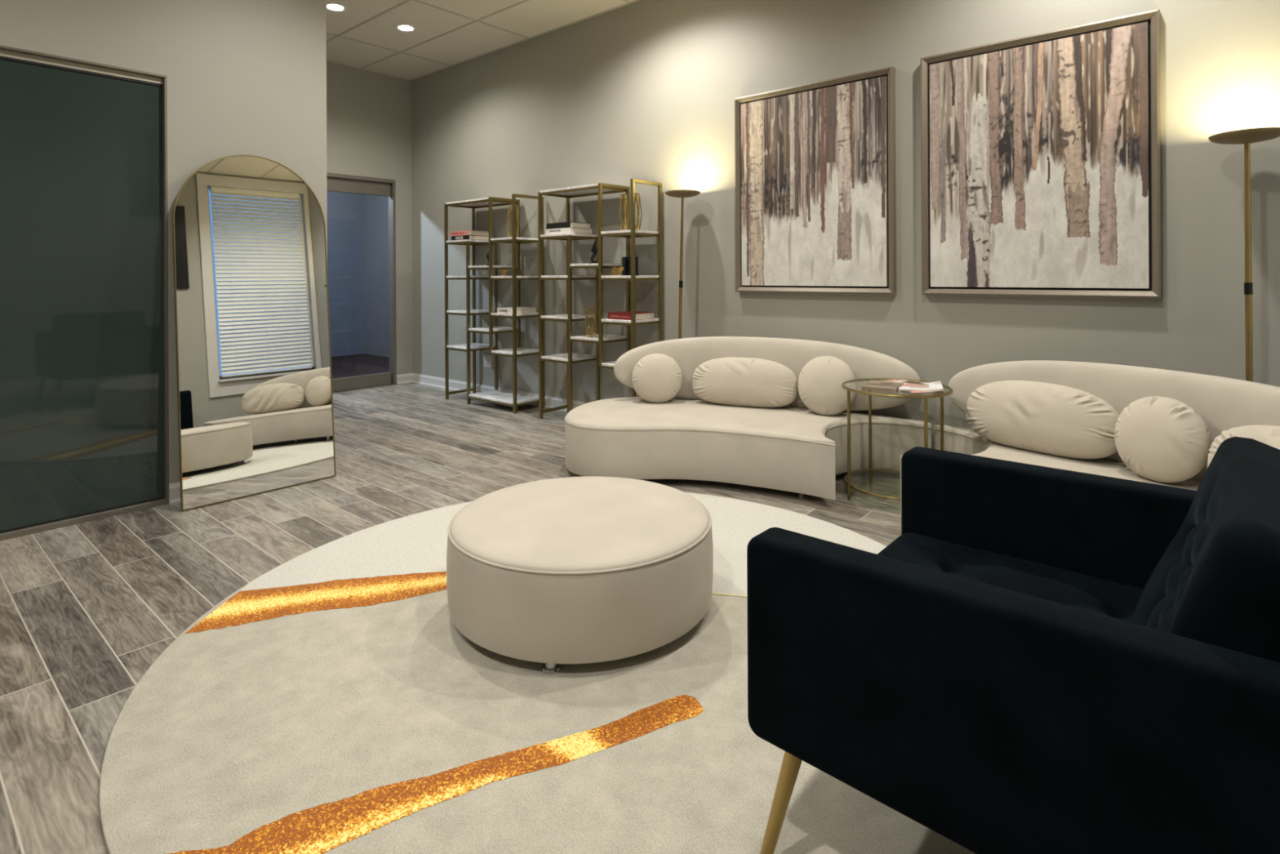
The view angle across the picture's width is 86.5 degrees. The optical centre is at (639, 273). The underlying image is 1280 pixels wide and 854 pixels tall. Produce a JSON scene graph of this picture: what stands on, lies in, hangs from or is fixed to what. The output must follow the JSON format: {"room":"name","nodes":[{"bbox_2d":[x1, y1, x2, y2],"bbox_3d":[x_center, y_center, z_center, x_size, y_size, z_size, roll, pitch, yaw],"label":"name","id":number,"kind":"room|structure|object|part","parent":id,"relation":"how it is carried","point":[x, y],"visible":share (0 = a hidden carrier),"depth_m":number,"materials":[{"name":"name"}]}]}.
{"room":"waiting room lounge","nodes":[
{"label":"waiting room lounge","id":0,"kind":"room"},
{"bbox_2d":[0,0,327,484],"bbox_3d":[-4.439,-0.467,3.391,2.692,3.378,4.525,0,0,41],"label":"wall","id":1,"kind":"structure","parent":0,"point":[245,77],"depth_m":3.74,"materials":[{"name":"paint"}]},
{"bbox_2d":[0,44,168,540],"bbox_3d":[-3.124,0.087,2.924,0.103,2.256,1.836,0,0,41],"label":"door","id":2,"kind":"structure","parent":1,"relation":"in","point":[84,411],"depth_m":3.34,"materials":[{"name":"glass"}]},
{"bbox_3d":[-3.130,-1.035,2.924,0.103,0.012,1.836,0,0,41],"label":"header trim","id":3,"kind":"part","parent":2,"relation":"part of","materials":[{"name":"metal"}]},
{"bbox_2d":[168,373,412,505],"bbox_3d":[-3.710,1.166,4.205,2.718,0.105,6.700,0,0,41],"label":"baseboard","id":4,"kind":"structure","parent":1,"relation":"attached to","point":[174,488],"depth_m":3.61,"materials":[{"name":"paint"}]},
{"bbox_2d":[327,191,388,356],"bbox_3d":[-4.202,-0.379,8.260,3.040,3.200,3.400,0,0,41],"label":"wall","id":5,"kind":"structure","parent":0,"point":[357,224],"depth_m":10.16,"materials":[{"name":"paint"}]},
{"bbox_2d":[326,61,413,374],"bbox_3d":[-3.327,-0.473,6.841,0.140,3.378,2.200,0,0,41],"label":"wall","id":6,"kind":"structure","parent":0,"point":[369,113],"depth_m":7.35,"materials":[{"name":"paint"}]},
{"bbox_2d":[326,172,396,391],"bbox_3d":[-3.225,0.093,6.921,0.106,2.245,1.550,0,0,41],"label":"door","id":7,"kind":"structure","parent":6,"relation":"in","point":[340,183],"depth_m":7.41,"materials":[{"name":"metal"}]},
{"bbox_3d":[-3.246,-0.917,6.911,0.045,0.135,1.515,0,0,41],"label":"rail","id":8,"kind":"part","parent":7,"relation":"part of","materials":[{"name":"metal"}]},
{"bbox_3d":[-3.236,1.144,6.911,0.045,0.127,1.515,0,0,41],"label":"rail","id":9,"kind":"part","parent":7,"relation":"part of","materials":[{"name":"metal"}]},
{"bbox_2d":[0,353,901,853],"bbox_3d":[-2.514,1.259,3.766,11.460,0.106,8.000,0,0,41],"label":"floor","id":10,"kind":"structure","parent":0,"point":[86,609],"depth_m":2.99,"materials":[{"name":"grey wood"}]},
{"bbox_2d":[172,155,336,511],"bbox_3d":[-2.143,0.268,3.821,0.174,1.880,0.790,0,0,41],"label":"floor mirror","id":11,"kind":"object","parent":10,"relation":"on","point":[255,415],"visible":1,"depth_m":3.78,"materials":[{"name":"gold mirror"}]},
{"bbox_2d":[444,193,544,413],"bbox_3d":[-1.372,0.258,6.343,1.055,1.897,0.341,0,0,41],"label":"shelf unit","id":12,"kind":"object","parent":10,"relation":"on","point":[513,399],"visible":0.94,"depth_m":6.31,"materials":[{"name":"gold metal"}]},
{"bbox_3d":[-1.865,0.267,6.561,0.025,1.885,0.025,0,0,41],"label":"post","id":13,"kind":"part","parent":12,"relation":"part of","materials":[{"name":"gold metal"}]},
{"bbox_3d":[-1.757,1.151,6.680,0.025,0.024,0.291,0,0,41],"label":"rail","id":14,"kind":"part","parent":12,"relation":"part of","materials":[{"name":"gold metal"}]},
{"bbox_3d":[-1.628,0.045,6.564,0.332,0.018,0.337,0,0,41],"label":"board frame","id":15,"kind":"part","parent":12,"relation":"part of","materials":[{"name":"gold metal"}]},
{"bbox_3d":[-1.595,0.452,6.329,0.025,1.512,0.025,0,0,41],"label":"post","id":16,"kind":"part","parent":12,"relation":"part of","materials":[{"name":"gold metal"}]},
{"bbox_3d":[-1.630,-0.293,6.564,0.332,0.018,0.337,0,0,41],"label":"board frame","id":17,"kind":"part","parent":12,"relation":"part of","materials":[{"name":"gold metal"}]},
{"bbox_2d":[451,235,488,240],"bbox_3d":[-1.627,-0.342,6.548,0.290,0.043,0.247,0,0,41],"label":"book","id":18,"kind":"object","parent":12,"relation":"on","point":[464,237],"visible":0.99,"depth_m":6.45,"materials":[{"name":"white paper"}]},
{"bbox_2d":[450,230,488,236],"bbox_3d":[-1.632,-0.387,6.550,0.295,0.046,0.252,0,0,41],"label":"book","id":19,"kind":"object","parent":18,"relation":"on","point":[462,233],"visible":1,"depth_m":6.45,"materials":[{"name":"red paper"}]},
{"bbox_3d":[-1.627,0.378,6.564,0.332,0.018,0.337,0,0,41],"label":"board frame","id":20,"kind":"part","parent":12,"relation":"part of","materials":[{"name":"gold metal"}]},
{"bbox_3d":[-1.625,0.714,6.564,0.332,0.018,0.337,0,0,41],"label":"board frame","id":21,"kind":"part","parent":12,"relation":"part of","materials":[{"name":"white stone"}]},
{"bbox_3d":[-1.658,0.266,6.800,0.025,1.885,0.025,0,0,41],"label":"post","id":22,"kind":"part","parent":12,"relation":"part of","materials":[{"name":"gold metal"}]},
{"bbox_3d":[-1.502,-0.660,6.452,0.674,0.018,0.337,0,0,41],"label":"board frame","id":23,"kind":"part","parent":12,"relation":"part of","materials":[{"name":"gold metal"}]},
{"bbox_2d":[484,249,493,265],"bbox_3d":[-1.398,-0.150,6.311,0.068,0.148,0.044,0,0,41],"label":"figurine","id":24,"kind":"object","parent":12,"relation":"on","point":[487,255],"visible":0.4,"depth_m":6.30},
{"bbox_3d":[-1.362,0.530,6.336,0.319,0.018,0.337,0,0,41],"label":"board frame","id":25,"kind":"part","parent":12,"relation":"part of","materials":[{"name":"gold metal"}]},
{"bbox_3d":[-1.339,0.008,6.105,0.025,1.397,0.025,0,0,41],"label":"post","id":26,"kind":"part","parent":12,"relation":"part of","materials":[{"name":"gold metal"}]},
{"bbox_3d":[-1.365,-0.049,6.336,0.319,0.018,0.337,0,0,41],"label":"board frame","id":27,"kind":"part","parent":12,"relation":"part of","materials":[{"name":"gold metal"}]},
{"bbox_3d":[-1.389,0.451,6.568,0.025,1.512,0.025,0,0,41],"label":"post","id":28,"kind":"part","parent":12,"relation":"part of","materials":[{"name":"gold metal"}]},
{"bbox_2d":[499,269,506,275],"bbox_3d":[-1.214,-0.013,6.019,0.078,0.060,0.019,0,0,21],"label":"ornament","id":29,"kind":"object","parent":12,"relation":"on","point":[502,271],"visible":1,"depth_m":6.02,"materials":[{"name":"gold metal"}]},
{"bbox_3d":[-1.233,1.141,6.227,0.652,0.018,0.337,0,0,41],"label":"board frame","id":30,"kind":"part","parent":12,"relation":"part of","materials":[{"name":"gold metal"}]},
{"bbox_3d":[-1.239,-0.679,6.224,0.025,0.024,0.291,0,0,41],"label":"rail","id":31,"kind":"part","parent":12,"relation":"part of","materials":[{"name":"gold metal"}]},
{"bbox_2d":[506,205,519,237],"bbox_3d":[-1.146,-0.464,6.145,0.101,0.292,0.116,0,0,41],"label":"vase","id":32,"kind":"object","parent":12,"relation":"on","point":[508,213],"visible":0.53,"depth_m":6.14,"materials":[{"name":"gold metal"}]},
{"bbox_3d":[-1.111,-0.291,6.115,0.310,0.018,0.337,0,0,41],"label":"board frame","id":33,"kind":"part","parent":12,"relation":"part of","materials":[{"name":"white stone"}]},
{"bbox_3d":[-1.086,0.257,5.887,0.025,1.897,0.025,0,0,41],"label":"post","id":34,"kind":"part","parent":12,"relation":"part of","materials":[{"name":"gold metal"}]},
{"bbox_3d":[-1.106,0.712,6.115,0.310,0.018,0.337,0,0,41],"label":"board frame","id":35,"kind":"part","parent":12,"relation":"part of","materials":[{"name":"white stone"}]},
{"bbox_3d":[-1.108,0.376,6.115,0.310,0.018,0.337,0,0,41],"label":"board frame","id":36,"kind":"part","parent":12,"relation":"part of","materials":[{"name":"gold metal"}]},
{"bbox_3d":[-1.109,0.045,6.115,0.310,0.018,0.337,0,0,41],"label":"board frame","id":37,"kind":"part","parent":12,"relation":"part of","materials":[{"name":"gold metal"}]},
{"bbox_2d":[497,306,536,314],"bbox_3d":[-1.103,0.325,6.100,0.265,0.046,0.237,0,0,41],"label":"book","id":38,"kind":"object","parent":12,"relation":"on","point":[508,309],"visible":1,"depth_m":6.03,"materials":[{"name":"white paper"}]},
{"bbox_3d":[-1.132,0.007,6.344,0.025,1.397,0.025,0,0,41],"label":"post","id":39,"kind":"part","parent":12,"relation":"part of","materials":[{"name":"gold metal"}]},
{"bbox_3d":[-0.987,-0.680,6.007,0.025,0.024,0.291,0,0,41],"label":"rail","id":40,"kind":"part","parent":12,"relation":"part of","materials":[{"name":"gold metal"}]},
{"bbox_3d":[-0.879,0.256,6.126,0.025,1.897,0.025,0,0,41],"label":"post","id":41,"kind":"part","parent":12,"relation":"part of","materials":[{"name":"gold metal"}]},
{"bbox_2d":[99,492,976,853],"bbox_3d":[-0.174,1.193,2.410,2.725,0.015,2.725,0,0,41],"label":"round rug","id":42,"kind":"object","parent":10,"relation":"on","point":[335,701],"visible":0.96,"depth_m":1.74,"materials":[{"name":"beige carpet"}]},
{"bbox_2d":[446,475,713,674],"bbox_3d":[-0.210,1.020,2.465,0.944,0.337,0.944,0,0,41],"label":"round ottoman","id":43,"kind":"object","parent":42,"relation":"on","point":[553,572],"visible":1,"depth_m":2.12,"materials":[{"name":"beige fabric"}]},
{"bbox_2d":[746,436,1279,853],"bbox_3d":[0.880,0.769,1.387,0.970,0.835,0.935,0,0,41],"label":"armchair","id":44,"kind":"object","parent":42,"relation":"on","point":[1041,660],"visible":1,"depth_m":1.10,"materials":[{"name":"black fabric"}]},
{"bbox_3d":[0.282,1.033,1.340,0.099,0.278,0.037,0,0,22],"label":"leg","id":45,"kind":"part","parent":44,"relation":"part of","materials":[{"name":"gold metal"}]},
{"bbox_2d":[877,533,1142,625],"bbox_3d":[0.754,0.804,1.497,0.620,0.135,0.750,0,0,41],"label":"seat cushion","id":46,"kind":"object","parent":44,"relation":"on","point":[1116,594],"depth_m":1.69,"materials":[{"name":"black fabric"}]},
{"bbox_3d":[1.156,0.722,1.707,0.970,0.420,0.090,0,0,41],"label":"armrest","id":47,"kind":"part","parent":44,"relation":"part of","materials":[{"name":"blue fabric"}]},
{"bbox_3d":[1.047,0.609,1.242,0.306,0.516,0.735,0,0,41],"label":"backrest","id":48,"kind":"part","parent":44,"relation":"part of","materials":[{"name":"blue fabric"}]},
{"bbox_2d":[537,178,662,418],"bbox_3d":[-0.335,0.253,5.447,1.055,1.897,0.341,0,0,41],"label":"shelf unit","id":49,"kind":"object","parent":10,"relation":"on","point":[570,357],"visible":0.8,"depth_m":5.42,"materials":[{"name":"gold metal"}]},
{"bbox_3d":[-0.828,0.262,5.664,0.025,1.885,0.025,0,0,41],"label":"post","id":50,"kind":"part","parent":49,"relation":"part of","materials":[{"name":"gold metal"}]},
{"bbox_3d":[-0.720,1.145,5.784,0.025,0.024,0.291,0,0,41],"label":"rail","id":51,"kind":"part","parent":49,"relation":"part of","materials":[{"name":"gold metal"}]},
{"bbox_3d":[-0.593,-0.298,5.668,0.332,0.018,0.337,0,0,41],"label":"board frame","id":52,"kind":"part","parent":49,"relation":"part of","materials":[{"name":"gold metal"}]},
{"bbox_3d":[-0.621,0.261,5.903,0.025,1.885,0.025,0,0,41],"label":"post","id":53,"kind":"part","parent":49,"relation":"part of","materials":[{"name":"gold metal"}]},
{"bbox_3d":[-0.588,0.709,5.668,0.332,0.018,0.337,0,0,41],"label":"board frame","id":54,"kind":"part","parent":49,"relation":"part of","materials":[{"name":"gold metal"}]},
{"bbox_3d":[-0.590,0.373,5.668,0.332,0.018,0.337,0,0,41],"label":"board frame","id":55,"kind":"part","parent":49,"relation":"part of","materials":[{"name":"gold metal"}]},
{"bbox_3d":[-0.591,0.040,5.668,0.332,0.018,0.337,0,0,41],"label":"board frame","id":56,"kind":"part","parent":49,"relation":"part of","materials":[{"name":"gold metal"}]},
{"bbox_2d":[545,227,591,234],"bbox_3d":[-0.590,-0.349,5.655,0.300,0.047,0.252,0,0,41],"label":"book","id":57,"kind":"object","parent":49,"relation":"on","point":[564,230],"visible":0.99,"depth_m":5.56,"materials":[{"name":"white paper"}]},
{"bbox_2d":[546,222,590,229],"bbox_3d":[-0.591,-0.396,5.655,0.285,0.047,0.240,0,0,41],"label":"book","id":58,"kind":"object","parent":57,"relation":"on","point":[562,224],"visible":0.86,"depth_m":5.56,"materials":[{"name":"paper"}]},
{"bbox_3d":[-0.558,0.447,5.432,0.025,1.512,0.025,0,0,41],"label":"post","id":59,"kind":"part","parent":49,"relation":"part of","materials":[{"name":"gold metal"}]},
{"bbox_3d":[-0.465,-0.665,5.556,0.674,0.018,0.337,0,0,41],"label":"board frame","id":60,"kind":"part","parent":49,"relation":"part of","materials":[{"name":"gold metal"}]},
{"bbox_2d":[584,306,596,337],"bbox_3d":[-0.387,0.379,5.360,0.087,0.237,0.100,0,0,41],"label":"vase","id":61,"kind":"object","parent":49,"relation":"on","point":[587,310],"visible":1,"depth_m":5.36,"materials":[{"name":"gold metal"}]},
{"bbox_2d":[589,240,598,263],"bbox_3d":[-0.363,-0.173,5.390,0.068,0.183,0.044,0,0,41],"label":"figurine","id":62,"kind":"object","parent":49,"relation":"on","point":[594,250],"visible":0.95,"depth_m":5.38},
{"bbox_3d":[-0.328,-0.054,5.439,0.319,0.018,0.337,0,0,41],"label":"board frame","id":63,"kind":"part","parent":49,"relation":"part of","materials":[{"name":"gold metal"}]},
{"bbox_3d":[-0.352,0.446,5.671,0.025,1.512,0.025,0,0,41],"label":"post","id":64,"kind":"part","parent":49,"relation":"part of","materials":[{"name":"gold metal"}]},
{"bbox_3d":[-0.325,0.525,5.439,0.319,0.018,0.337,0,0,41],"label":"board frame","id":65,"kind":"part","parent":49,"relation":"part of","materials":[{"name":"white stone"}]},
{"bbox_3d":[-0.302,0.003,5.208,0.025,1.397,0.025,0,0,41],"label":"post","id":66,"kind":"part","parent":49,"relation":"part of","materials":[{"name":"gold metal"}]},
{"bbox_3d":[-0.069,0.707,5.219,0.310,0.018,0.337,0,0,41],"label":"board frame","id":67,"kind":"part","parent":49,"relation":"part of","materials":[{"name":"gold metal"}]},
{"bbox_3d":[-0.202,-0.684,5.328,0.025,0.024,0.291,0,0,41],"label":"rail","id":68,"kind":"part","parent":49,"relation":"part of","materials":[{"name":"gold metal"}]},
{"bbox_2d":[612,266,623,275],"bbox_3d":[-0.162,-0.022,5.119,0.086,0.066,0.019,0,0,-14],"label":"ornament","id":69,"kind":"object","parent":49,"relation":"on","point":[615,269],"visible":1,"depth_m":5.12,"materials":[{"name":"gold metal"}]},
{"bbox_2d":[619,194,629,230],"bbox_3d":[-0.126,-0.467,5.236,0.071,0.289,0.074,0,0,41],"label":"vase","id":70,"kind":"object","parent":49,"relation":"on","point":[625,224],"visible":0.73,"depth_m":5.22,"materials":[{"name":"gold metal"}]},
{"bbox_2d":[621,257,628,275],"bbox_3d":[-0.104,-0.060,5.259,0.040,0.145,0.090,0,0,41],"label":"bookend","id":71,"kind":"object","parent":49,"relation":"on","point":[624,260],"visible":0.68,"depth_m":5.23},
{"bbox_3d":[-0.095,0.002,5.447,0.025,1.397,0.025,0,0,41],"label":"post","id":72,"kind":"part","parent":49,"relation":"part of","materials":[{"name":"gold metal"}]},
{"bbox_3d":[-0.072,0.040,5.219,0.310,0.018,0.337,0,0,41],"label":"board frame","id":73,"kind":"part","parent":49,"relation":"part of","materials":[{"name":"gold metal"}]},
{"bbox_3d":[-0.074,-0.296,5.219,0.310,0.018,0.337,0,0,41],"label":"board frame","id":74,"kind":"part","parent":49,"relation":"part of","materials":[{"name":"gold metal"}]},
{"bbox_3d":[-0.071,0.371,5.219,0.310,0.018,0.337,0,0,41],"label":"board frame","id":75,"kind":"part","parent":49,"relation":"part of","materials":[{"name":"gold metal"}]},
{"bbox_2d":[608,311,654,319],"bbox_3d":[-0.066,0.318,5.204,0.270,0.050,0.237,0,0,41],"label":"book","id":76,"kind":"object","parent":49,"relation":"on","point":[625,315],"visible":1,"depth_m":5.13,"materials":[{"name":"paper"}]},
{"bbox_3d":[-0.049,0.252,4.990,0.025,1.897,0.025,0,0,41],"label":"post","id":77,"kind":"part","parent":49,"relation":"part of","materials":[{"name":"gold metal"}]},
{"bbox_2d":[627,256,639,275],"bbox_3d":[-0.050,-0.060,5.212,0.040,0.145,0.090,0,0,41],"label":"bookend","id":78,"kind":"object","parent":49,"relation":"on","point":[629,257],"visible":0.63,"depth_m":5.20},
{"bbox_2d":[635,193,642,230],"bbox_3d":[-0.026,-0.467,5.176,0.071,0.289,0.074,0,0,41],"label":"vase","id":79,"kind":"object","parent":49,"relation":"on","point":[636,198],"visible":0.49,"depth_m":5.16,"materials":[{"name":"gold metal"}]},
{"bbox_3d":[0.050,-0.685,5.110,0.025,0.024,0.291,0,0,41],"label":"rail","id":80,"kind":"part","parent":49,"relation":"part of","materials":[{"name":"gold metal"}]},
{"bbox_3d":[0.158,0.251,5.229,0.025,1.897,0.025,0,0,41],"label":"post","id":81,"kind":"part","parent":49,"relation":"part of","materials":[{"name":"gold metal"}]},
{"bbox_2d":[665,189,700,338],"bbox_3d":[0.295,0.304,4.916,0.297,1.790,0.254,0,0,41],"label":"floor lamp","id":82,"kind":"object","parent":10,"relation":"on","point":[682,193],"visible":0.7,"depth_m":4.90,"materials":[{"name":"brown metal"}]},
{"bbox_2d":[679,280,683,287],"bbox_3d":[0.296,0.074,4.914,0.029,0.050,0.028,0,0,41],"label":"switch","id":83,"kind":"object","parent":82,"relation":"attached to","point":[681,282],"depth_m":4.90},
{"bbox_2d":[564,336,931,500],"bbox_3d":[0.608,0.808,4.118,2.145,0.777,1.027,0,0,18],"label":"curved sofa","id":84,"kind":"object","parent":10,"relation":"on","point":[793,447],"visible":0.75,"depth_m":3.92,"materials":[{"name":"beige fabric"}]},
{"bbox_2d":[631,353,682,403],"bbox_3d":[0.114,0.694,4.538,0.336,0.321,0.170,0,0,3],"label":"round pillow","id":85,"kind":"object","parent":84,"relation":"on","point":[656,378],"visible":1,"depth_m":4.48,"materials":[{"name":"beige fabric"}]},
{"bbox_2d":[692,357,797,407],"bbox_3d":[0.670,0.697,4.402,0.696,0.310,0.188,0,0,24],"label":"bolster pillow","id":86,"kind":"object","parent":84,"relation":"on","point":[733,381],"visible":1,"depth_m":4.33,"materials":[{"name":"beige fabric"}]},
{"bbox_3d":[0.609,1.013,4.117,2.142,0.278,1.021,0,0,18],"label":"seat","id":87,"kind":"part","parent":84,"relation":"part of","materials":[{"name":"beige fabric"}]},
{"bbox_3d":[0.609,0.863,4.116,2.139,0.022,1.018,0,0,18],"label":"seat","id":88,"kind":"part","parent":84,"relation":"part of","materials":[{"name":"beige fabric"}]},
{"bbox_3d":[0.777,0.643,4.408,1.925,0.448,0.343,0,0,21],"label":"backrest","id":89,"kind":"part","parent":84,"relation":"part of","materials":[{"name":"beige fabric"}]},
{"bbox_2d":[797,355,856,415],"bbox_3d":[1.129,0.674,4.123,0.356,0.350,0.180,0,0,35],"label":"round pillow","id":90,"kind":"object","parent":84,"relation":"on","point":[820,380],"visible":0.95,"depth_m":4.06,"materials":[{"name":"beige fabric"}]},
{"bbox_2d":[841,377,953,500],"bbox_3d":[1.373,0.896,3.649,0.561,0.594,0.561,0,0,41],"label":"side table","id":91,"kind":"object","parent":10,"relation":"on","point":[847,477],"visible":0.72,"depth_m":3.60,"materials":[{"name":"gold metal"}]},
{"bbox_3d":[1.105,0.902,3.601,0.016,0.585,0.016,0,0,41],"label":"leg","id":92,"kind":"part","parent":91,"relation":"part of","materials":[{"name":"gold metal"}]},
{"bbox_3d":[1.324,0.901,3.917,0.016,0.585,0.016,0,0,41],"label":"leg","id":93,"kind":"part","parent":91,"relation":"part of","materials":[{"name":"gold metal"}]},
{"bbox_2d":[861,380,903,391],"bbox_3d":[1.293,0.596,3.624,0.170,0.016,0.235,0,0,31],"label":"magazine","id":94,"kind":"object","parent":91,"relation":"on","point":[888,386],"visible":0.98,"depth_m":3.58,"materials":[{"name":"beige paper"}]},
{"bbox_2d":[880,379,925,386],"bbox_3d":[1.417,0.598,3.702,0.190,0.012,0.190,0,0,-21],"label":"magazine","id":95,"kind":"object","parent":91,"relation":"on","point":[906,383],"visible":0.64,"depth_m":3.71,"materials":[{"name":"pink paper"}]},
{"bbox_2d":[897,389,942,393],"bbox_3d":[1.433,0.602,3.549,0.190,0.004,0.200,0,0,-11],"label":"magazine","id":96,"kind":"object","parent":91,"relation":"on","point":[904,391],"visible":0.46,"depth_m":3.46,"materials":[{"name":"pink paper"}]},
{"bbox_2d":[898,381,942,391],"bbox_3d":[1.479,0.591,3.595,0.210,0.025,0.250,0,0,21],"label":"magazine","id":97,"kind":"object","parent":96,"relation":"on","point":[936,386],"visible":0.86,"depth_m":3.54,"materials":[{"name":"white paper"}]},
{"bbox_3d":[1.421,0.900,3.381,0.016,0.585,0.016,0,0,41],"label":"leg","id":98,"kind":"part","parent":91,"relation":"part of","materials":[{"name":"gold metal"}]},
{"bbox_3d":[1.640,0.899,3.697,0.016,0.585,0.016,0,0,41],"label":"leg","id":99,"kind":"part","parent":91,"relation":"part of","materials":[{"name":"gold metal"}]},
{"bbox_2d":[899,360,1279,518],"bbox_3d":[1.856,0.802,2.772,1.027,0.777,2.145,0,0,-14],"label":"curved sofa","id":100,"kind":"object","parent":10,"relation":"on","point":[1224,403],"visible":0.29,"depth_m":3.02,"materials":[{"name":"beige fabric"}]},
{"bbox_3d":[1.856,1.007,2.772,1.021,0.278,2.142,0,0,-14],"label":"seat","id":101,"kind":"part","parent":100,"relation":"part of","materials":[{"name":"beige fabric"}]},
{"bbox_2d":[965,380,1119,458],"bbox_3d":[1.902,0.681,3.250,0.203,0.328,0.697,0,0,-36],"label":"bolster pillow","id":102,"kind":"object","parent":100,"relation":"on","point":[1042,417],"visible":0.95,"depth_m":3.16,"materials":[{"name":"beige fabric"}]},
{"bbox_3d":[1.855,0.857,2.773,1.018,0.022,2.139,0,0,-14],"label":"seat","id":103,"kind":"part","parent":100,"relation":"part of","materials":[{"name":"beige fabric"}]},
{"bbox_3d":[2.156,0.636,2.923,0.343,0.448,1.925,0,0,-17],"label":"backrest","id":104,"kind":"part","parent":100,"relation":"part of","materials":[{"name":"beige fabric"}]},
{"bbox_2d":[1113,395,1210,483],"bbox_3d":[2.130,0.675,2.788,0.185,0.339,0.344,0,0,-22],"label":"round pillow","id":105,"kind":"object","parent":100,"relation":"on","point":[1162,439],"visible":0.99,"depth_m":2.72,"materials":[{"name":"beige fabric"}]},
{"bbox_2d":[1207,424,1279,467],"bbox_3d":[2.194,0.684,2.258,0.206,0.321,0.690,0,0,-2],"label":"bolster pillow","id":106,"kind":"object","parent":100,"relation":"on","point":[1269,435],"visible":0.18,"depth_m":2.41,"materials":[{"name":"beige fabric"}]},
{"bbox_2d":[1208,127,1279,382],"bbox_3d":[2.607,0.292,2.916,0.257,1.790,0.254,0,0,41],"label":"floor lamp","id":107,"kind":"object","parent":10,"relation":"on","point":[1246,137],"visible":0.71,"depth_m":2.91,"materials":[{"name":"brown metal"}]},
{"bbox_2d":[1244,282,1253,294],"bbox_3d":[2.606,0.062,2.916,0.028,0.050,0.028,0,0,41],"label":"switch","id":108,"kind":"object","parent":107,"relation":"attached to","point":[1248,286],"depth_m":2.90,"materials":[{"name":"black plastic"}]},
{"bbox_2d":[325,0,635,79],"bbox_3d":[-1.708,-2.220,2.426,8.460,0.100,7.050,0,0,41],"label":"ceiling","id":109,"kind":"structure","parent":0,"point":[531,18],"depth_m":5.99,"materials":[{"name":"tile"}]},
{"bbox_2d":[325,2,348,12],"bbox_3d":[-2.475,-2.163,5.529,0.196,0.006,0.196,0,0,41],"label":"recessed light","id":110,"kind":"object","parent":109,"relation":"in","point":[332,6],"visible":0.9,"depth_m":5.53,"materials":[{"name":"paint"}]},
{"bbox_2d":[394,23,417,32],"bbox_3d":[-2.065,-2.165,6.002,0.196,0.006,0.196,0,0,41],"label":"recessed light","id":111,"kind":"object","parent":109,"relation":"in","point":[402,28],"visible":1,"depth_m":6.00,"materials":[{"name":"paint"}]},
{"bbox_2d":[326,0,639,80],"bbox_3d":[-1.736,-2.168,2.484,7.980,0.006,6.700,0,0,41],"label":"trim","id":112,"kind":"structure","parent":109,"relation":"attached to","point":[406,1],"depth_m":6.05,"materials":[{"name":"metal"}]},
{"bbox_2d":[411,0,1279,448],"bbox_3d":[0.554,-0.492,5.032,8.460,3.378,0.140,0,0,41],"label":"wall","id":113,"kind":"structure","parent":0,"point":[643,90],"depth_m":4.67,"materials":[{"name":"paint"}]},
{"bbox_2d":[484,355,492,368],"bbox_3d":[-1.500,0.862,6.714,0.124,0.120,0.010,0,0,41],"label":"wall outlet","id":114,"kind":"object","parent":113,"relation":"attached to","point":[487,358],"visible":1,"depth_m":6.71,"materials":[{"name":"plastic"}]},
{"bbox_2d":[412,373,897,473],"bbox_3d":[0.463,1.145,5.008,7.980,0.105,0.026,0,0,41],"label":"baseboard","id":115,"kind":"structure","parent":113,"relation":"attached to","point":[550,402],"depth_m":6.81,"materials":[{"name":"paint"}]},
{"bbox_2d":[734,66,896,294],"bbox_3d":[1.101,-0.555,4.431,1.109,1.356,0.053,0,0,41],"label":"painting","id":116,"kind":"object","parent":113,"relation":"attached to","point":[815,175],"visible":1,"depth_m":4.37,"materials":[{"name":"paint"}]},
{"bbox_2d":[920,8,1161,297],"bbox_3d":[2.061,-0.568,3.601,1.103,1.370,0.053,0,0,41],"label":"painting","id":117,"kind":"object","parent":113,"relation":"attached to","point":[1041,153],"visible":1,"depth_m":3.54,"materials":[{"name":"paint"}]}
]}

